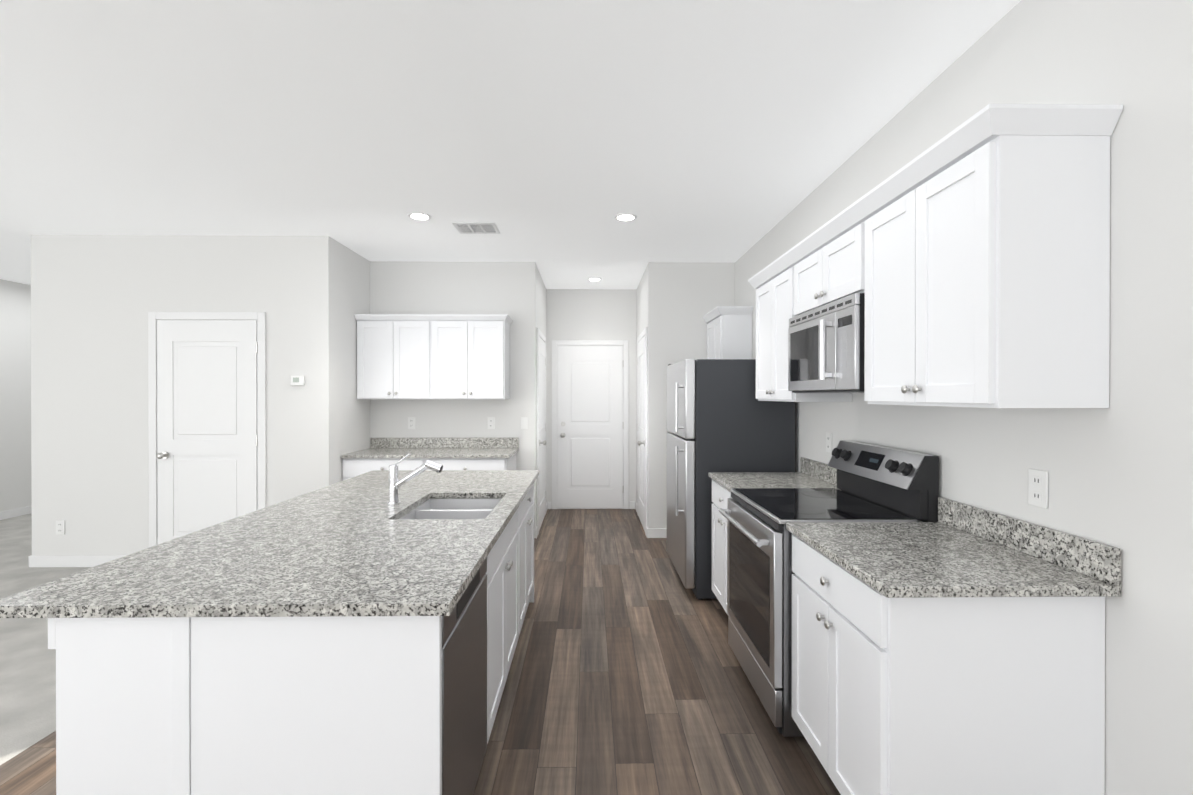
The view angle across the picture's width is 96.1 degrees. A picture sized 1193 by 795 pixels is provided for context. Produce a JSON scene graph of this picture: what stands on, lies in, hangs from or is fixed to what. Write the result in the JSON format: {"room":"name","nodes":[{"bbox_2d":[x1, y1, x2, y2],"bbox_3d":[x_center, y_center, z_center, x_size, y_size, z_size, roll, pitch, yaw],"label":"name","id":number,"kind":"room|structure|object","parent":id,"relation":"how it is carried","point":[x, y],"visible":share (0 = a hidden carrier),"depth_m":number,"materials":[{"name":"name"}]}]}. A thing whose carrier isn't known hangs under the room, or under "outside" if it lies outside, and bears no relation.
{"room":"kitchen","nodes":[
{"label":"kitchen","id":0,"kind":"room"},
{"bbox_2d":[0,279,31,511],"bbox_3d":[-6.862,0.035,2.771,0.150,2.760,12.100,0,0,-1],"label":"wall","id":1,"kind":"structure","parent":0,"point":[15,395],"depth_m":6.30,"materials":[{"name":"white paint"}]},
{"bbox_2d":[0,506,31,519],"bbox_3d":[-6.778,1.368,2.713,0.013,0.095,11.968,0,0,-1],"label":"baseboard","id":2,"kind":"structure","parent":1,"relation":"attached to","point":[12,513],"depth_m":6.29,"materials":[{"name":"white paint"}]},
{"bbox_2d":[0,514,91,764],"bbox_3d":[-4.622,1.440,2.746,4.630,0.050,12.220,0,0,-1],"label":"floor carpet","id":3,"kind":"object","parent":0,"point":[27,688],"depth_m":2.92,"materials":[{"name":"beige carpet"}]},
{"bbox_2d":[31,235,369,555],"bbox_3d":[-3.495,0.021,6.666,2.455,2.760,4.400,0,0,-1],"label":"wall block","id":4,"kind":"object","parent":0,"point":[95,299],"visible":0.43,"depth_m":4.46,"materials":[{"name":"white paint"}]},
{"bbox_2d":[56,520,64,534],"bbox_3d":[-4.454,1.079,4.451,0.072,0.118,0.008,0,0,-1],"label":"outlet","id":5,"kind":"object","parent":4,"relation":"attached to","point":[60,527],"visible":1,"depth_m":4.45,"materials":[{"name":"white plastic"}]},
{"bbox_2d":[30,555,125,566],"bbox_3d":[-4.212,1.362,4.452,0.965,0.095,0.013,0,0,-1],"label":"baseboard","id":6,"kind":"structure","parent":4,"relation":"attached to","point":[64,561],"depth_m":4.44,"materials":[{"name":"white paint"}]},
{"bbox_2d":[148,312,265,547],"bbox_3d":[-3.237,0.350,4.423,0.961,2.119,0.089,0,0,-1],"label":"closet door","id":7,"kind":"structure","parent":4,"relation":"attached to","point":[207,413],"depth_m":4.46,"materials":[{"name":"white paint"}]},
{"bbox_2d":[291,376,304,384],"bbox_3d":[-2.489,-0.141,4.466,0.110,0.080,0.021,0,0,-1],"label":"thermostat","id":8,"kind":"object","parent":4,"relation":"attached to","point":[297,380],"visible":1,"depth_m":4.46,"materials":[{"name":"white plastic"}]},
{"bbox_2d":[0,509,840,794],"bbox_3d":[-0.309,1.444,1.802,3.970,0.050,10.220,0,0,-1],"label":"floor","id":9,"kind":"structure","parent":0,"point":[626,675],"depth_m":2.53,"materials":[{"name":"wood"}]},
{"bbox_2d":[48,616,399,794],"bbox_3d":[-1.215,0.979,2.529,0.337,0.872,2.348,0,0,-1],"label":"base cabinet","id":10,"kind":"object","parent":9,"relation":"on","point":[340,705],"depth_m":1.36,"materials":[{"name":"white wood"}]},
{"bbox_2d":[442,557,486,794],"bbox_3d":[-0.703,0.980,1.691,0.603,0.853,0.600,0,0,-1],"label":"dishwasher","id":11,"kind":"object","parent":10,"relation":"in","point":[464,685],"visible":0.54,"depth_m":1.64,"materials":[{"name":"silver metal"}]},
{"bbox_2d":[342,458,433,480],"bbox_3d":[-1.845,0.971,5.022,0.795,0.872,0.630,0,0,-1],"label":"base cabinet","id":12,"kind":"object","parent":9,"relation":"on","point":[352,467],"depth_m":4.71,"materials":[{"name":"white wood"}]},
{"bbox_2d":[341,437,518,457],"bbox_3d":[-1.507,0.466,5.016,1.471,0.132,0.647,0,0,-1],"label":"countertop","id":13,"kind":"structure","parent":12,"relation":"on","point":[446,447],"depth_m":5.27,"materials":[{"name":"stone"}]},
{"bbox_2d":[400,483,533,670],"bbox_3d":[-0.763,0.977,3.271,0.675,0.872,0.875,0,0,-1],"label":"base cabinet","id":14,"kind":"object","parent":9,"relation":"on","point":[510,562],"depth_m":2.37,"materials":[{"name":"white wood"}]},
{"bbox_2d":[0,470,538,617],"bbox_3d":[-0.961,0.526,2.530,1.155,0.030,2.400,0,0,-1],"label":"countertop","id":15,"kind":"structure","parent":14,"relation":"on","point":[355,546],"depth_m":1.67,"materials":[{"name":"stone"}]},
{"bbox_2d":[387,454,442,505],"bbox_3d":[-0.867,0.389,2.561,0.266,0.241,0.062,0,0,-1],"label":"faucet","id":16,"kind":"object","parent":15,"relation":"on","point":[395,483],"visible":1,"depth_m":2.55,"materials":[{"name":"silver metal"}]},
{"bbox_2d":[399,499,500,518],"bbox_3d":[-0.679,0.672,2.559,0.434,0.257,0.634,0,0,-1],"label":"sink basin","id":17,"kind":"object","parent":15,"relation":"in","point":[456,509],"visible":0.08,"depth_m":2.72,"materials":[{"name":"silver metal"}]},
{"bbox_2d":[434,453,515,469],"bbox_3d":[-1.194,0.971,5.031,0.795,0.872,0.630,0,0,-1],"label":"base cabinet","id":18,"kind":"object","parent":9,"relation":"on","point":[448,463],"depth_m":4.72,"materials":[{"name":"white wood"}]},
{"bbox_2d":[712,479,730,612],"bbox_3d":[1.096,0.977,3.306,0.630,0.872,0.666,0,0,-1],"label":"base cabinet","id":19,"kind":"object","parent":9,"relation":"on","point":[720,495],"depth_m":3.40,"materials":[{"name":"white wood"}]},
{"bbox_2d":[708,457,1121,597],"bbox_3d":[1.097,0.475,2.550,0.647,0.132,2.183,0,0,-1],"label":"countertop","id":20,"kind":"structure","parent":19,"relation":"on","point":[958,549],"depth_m":1.71,"materials":[{"name":"stone"}]},
{"bbox_2d":[667,359,794,599],"bbox_3d":[0.961,0.564,4.160,0.825,1.692,0.901,0,0,-1],"label":"fridge","id":21,"kind":"object","parent":9,"relation":"on","point":[721,417],"visible":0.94,"depth_m":3.71,"materials":[{"name":"grey metal"}]},
{"bbox_2d":[719,440,938,736],"bbox_3d":[1.039,0.827,2.587,0.740,1.178,0.758,0,0,-1],"label":"range","id":22,"kind":"object","parent":9,"relation":"on","point":[876,483],"visible":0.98,"depth_m":2.39,"materials":[{"name":"silver metal"}]},
{"bbox_2d":[792,534,1104,794],"bbox_3d":[1.115,0.982,1.857,0.630,0.872,0.696,0,0,-1],"label":"base cabinet","id":23,"kind":"object","parent":9,"relation":"on","point":[956,696],"depth_m":1.51,"materials":[{"name":"white wood"}]},
{"bbox_2d":[370,261,545,537],"bbox_3d":[-1.441,0.023,6.117,1.640,2.760,1.550,0,0,-1],"label":"wall block","id":24,"kind":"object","parent":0,"point":[515,292],"visible":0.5,"depth_m":5.34,"materials":[{"name":"white paint"}]},
{"bbox_2d":[408,417,414,428],"bbox_3d":[-1.840,0.256,5.332,0.072,0.118,0.008,0,0,-1],"label":"electrical outlet","id":25,"kind":"object","parent":24,"relation":"attached to","point":[411,422],"visible":1,"depth_m":5.33,"materials":[{"name":"white plastic"}]},
{"bbox_2d":[354,314,512,398],"bbox_3d":[-1.539,-0.378,5.156,1.411,0.790,0.362,0,0,-1],"label":"upper cabinet","id":26,"kind":"object","parent":24,"relation":"attached to","point":[433,356],"visible":1,"depth_m":5.01,"materials":[{"name":"white wood"}]},
{"bbox_2d":[487,417,494,428],"bbox_3d":[-1.050,0.256,5.342,0.072,0.118,0.008,0,0,-1],"label":"electrical outlet","id":27,"kind":"object","parent":24,"relation":"attached to","point":[491,422],"visible":1,"depth_m":5.34,"materials":[{"name":"white plastic"}]},
{"bbox_2d":[521,417,527,428],"bbox_3d":[-0.721,0.256,5.346,0.072,0.118,0.009,0,0,-1],"label":"light switch","id":28,"kind":"object","parent":24,"relation":"attached to","point":[524,422],"visible":1,"depth_m":5.34,"materials":[{"name":"white plastic"}]},
{"bbox_2d":[537,328,546,533],"bbox_3d":[-0.572,0.344,5.960,0.089,2.119,0.958,0,0,-1],"label":"hall door","id":29,"kind":"structure","parent":24,"relation":"attached to","point":[541,424],"depth_m":5.86,"materials":[{"name":"white paint"}]},
{"bbox_2d":[0,0,1020,288],"bbox_3d":[-2.637,-1.370,2.762,8.600,0.050,12.220,0,0,-1],"label":"ceiling","id":30,"kind":"structure","parent":0,"point":[550,138],"depth_m":2.57,"materials":[{"name":"white paint"}]},
{"bbox_2d":[408,212,431,220],"bbox_3d":[-1.313,-1.343,3.979,0.170,0.008,0.170,0,0,-1],"label":"recessed light","id":31,"kind":"object","parent":30,"relation":"in","point":[419,216],"visible":0.94,"depth_m":3.96,"materials":[{"name":"white paint"}]},
{"bbox_2d":[452,222,499,233],"bbox_3d":[-0.951,-1.344,4.259,0.330,0.008,0.270,0,0,-1],"label":"ceiling vent","id":32,"kind":"object","parent":30,"relation":"in","point":[475,228],"visible":1,"depth_m":4.23,"materials":[{"name":"white metal"}]},
{"bbox_2d":[587,278,601,280],"bbox_3d":[-0.021,-1.351,6.136,0.170,0.008,0.170,0,0,-1],"label":"recessed light","id":33,"kind":"object","parent":30,"relation":"in","point":[594,279],"visible":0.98,"depth_m":6.12,"materials":[{"name":"white paint"}]},
{"bbox_2d":[614,213,636,220],"bbox_3d":[0.217,-1.343,3.999,0.170,0.008,0.170,0,0,-1],"label":"recessed light","id":34,"kind":"object","parent":30,"relation":"in","point":[625,217],"visible":1,"depth_m":3.99,"materials":[{"name":"white paint"}]},
{"bbox_2d":[546,289,635,508],"bbox_3d":[-0.065,0.021,6.821,1.130,2.760,0.180,0,0,-1],"label":"wall","id":35,"kind":"structure","parent":0,"point":[590,314],"depth_m":6.73,"materials":[{"name":"white paint"}]},
{"bbox_2d":[552,340,628,508],"bbox_3d":[-0.078,0.342,6.685,0.960,2.119,0.089,0,0,-1],"label":"hall door","id":36,"kind":"structure","parent":35,"relation":"in","point":[590,424],"depth_m":6.72,"materials":[{"name":"white paint"}]},
{"bbox_2d":[629,501,634,508],"bbox_3d":[0.449,1.353,6.734,0.075,0.095,0.013,0,0,-1],"label":"baseboard","id":37,"kind":"structure","parent":35,"relation":"attached to","point":[631,504],"depth_m":6.73,"materials":[{"name":"white paint"}]},
{"bbox_2d":[636,262,734,527],"bbox_3d":[1.064,0.023,6.150,1.110,2.760,1.550,0,0,-1],"label":"wall block","id":38,"kind":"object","parent":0,"point":[676,302],"visible":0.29,"depth_m":5.37,"materials":[{"name":"white paint"}]},
{"bbox_2d":[637,327,646,534],"bbox_3d":[0.466,0.344,5.924,0.089,2.119,0.958,0,0,-1],"label":"hall door","id":39,"kind":"structure","parent":38,"relation":"attached to","point":[642,425],"depth_m":5.81,"materials":[{"name":"white paint"}]},
{"bbox_2d":[647,528,666,537],"bbox_3d":[0.813,1.358,5.368,0.613,0.095,0.013,0,0,-1],"label":"baseboard","id":40,"kind":"structure","parent":38,"relation":"attached to","point":[656,532],"depth_m":5.36,"materials":[{"name":"white paint"}]},
{"bbox_2d":[735,0,1192,794],"bbox_3d":[1.564,0.041,1.107,0.242,2.760,8.550,0,0,-1],"label":"wall","id":41,"kind":"structure","parent":0,"point":[1119,468],"depth_m":1.47,"materials":[{"name":"white paint"}]},
{"bbox_2d":[703,306,752,358],"bbox_3d":[1.229,-0.397,5.066,0.318,0.828,0.612,0,0,-1],"label":"upper cabinet","id":42,"kind":"object","parent":41,"relation":"attached to","point":[729,332],"visible":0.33,"depth_m":4.80,"materials":[{"name":"white wood"}]},
{"bbox_2d":[752,256,851,401],"bbox_3d":[1.245,-0.385,3.300,0.332,0.816,0.672,0,0,-1],"label":"upper cabinet","id":43,"kind":"object","parent":41,"relation":"attached to","point":[772,322],"depth_m":3.25,"materials":[{"name":"white wood"}]},
{"bbox_2d":[788,204,855,319],"bbox_3d":[1.255,-0.613,2.582,0.332,0.354,0.754,0,0,-1],"label":"upper cabinet","id":44,"kind":"object","parent":41,"relation":"attached to","point":[822,269],"depth_m":2.55,"materials":[{"name":"white wood"}]},
{"bbox_2d":[788,293,864,392],"bbox_3d":[1.212,-0.227,2.583,0.414,0.410,0.742,0,0,-1],"label":"over-the-range microwave","id":45,"kind":"object","parent":44,"relation":"attached to","point":[826,348],"visible":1,"depth_m":2.42,"materials":[{"name":"silver metal"}]},
{"bbox_2d":[826,432,831,452],"bbox_3d":[1.409,0.273,3.251,0.008,0.118,0.072,0,0,-1],"label":"outlet","id":46,"kind":"object","parent":41,"relation":"attached to","point":[828,442],"visible":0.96,"depth_m":3.24,"materials":[{"name":"white plastic"}]},
{"bbox_2d":[856,108,1119,407],"bbox_3d":[1.264,-0.380,1.849,0.332,0.816,0.706,0,0,-1],"label":"upper cabinet","id":47,"kind":"object","parent":41,"relation":"attached to","point":[970,257],"depth_m":1.50,"materials":[{"name":"white wood"}]},
{"bbox_2d":[1028,469,1047,508],"bbox_3d":[1.429,0.294,1.736,0.008,0.118,0.072,0,0,-1],"label":"outlet","id":48,"kind":"object","parent":41,"relation":"attached to","point":[1038,488],"visible":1,"depth_m":1.73,"materials":[{"name":"white plastic"}]}
]}

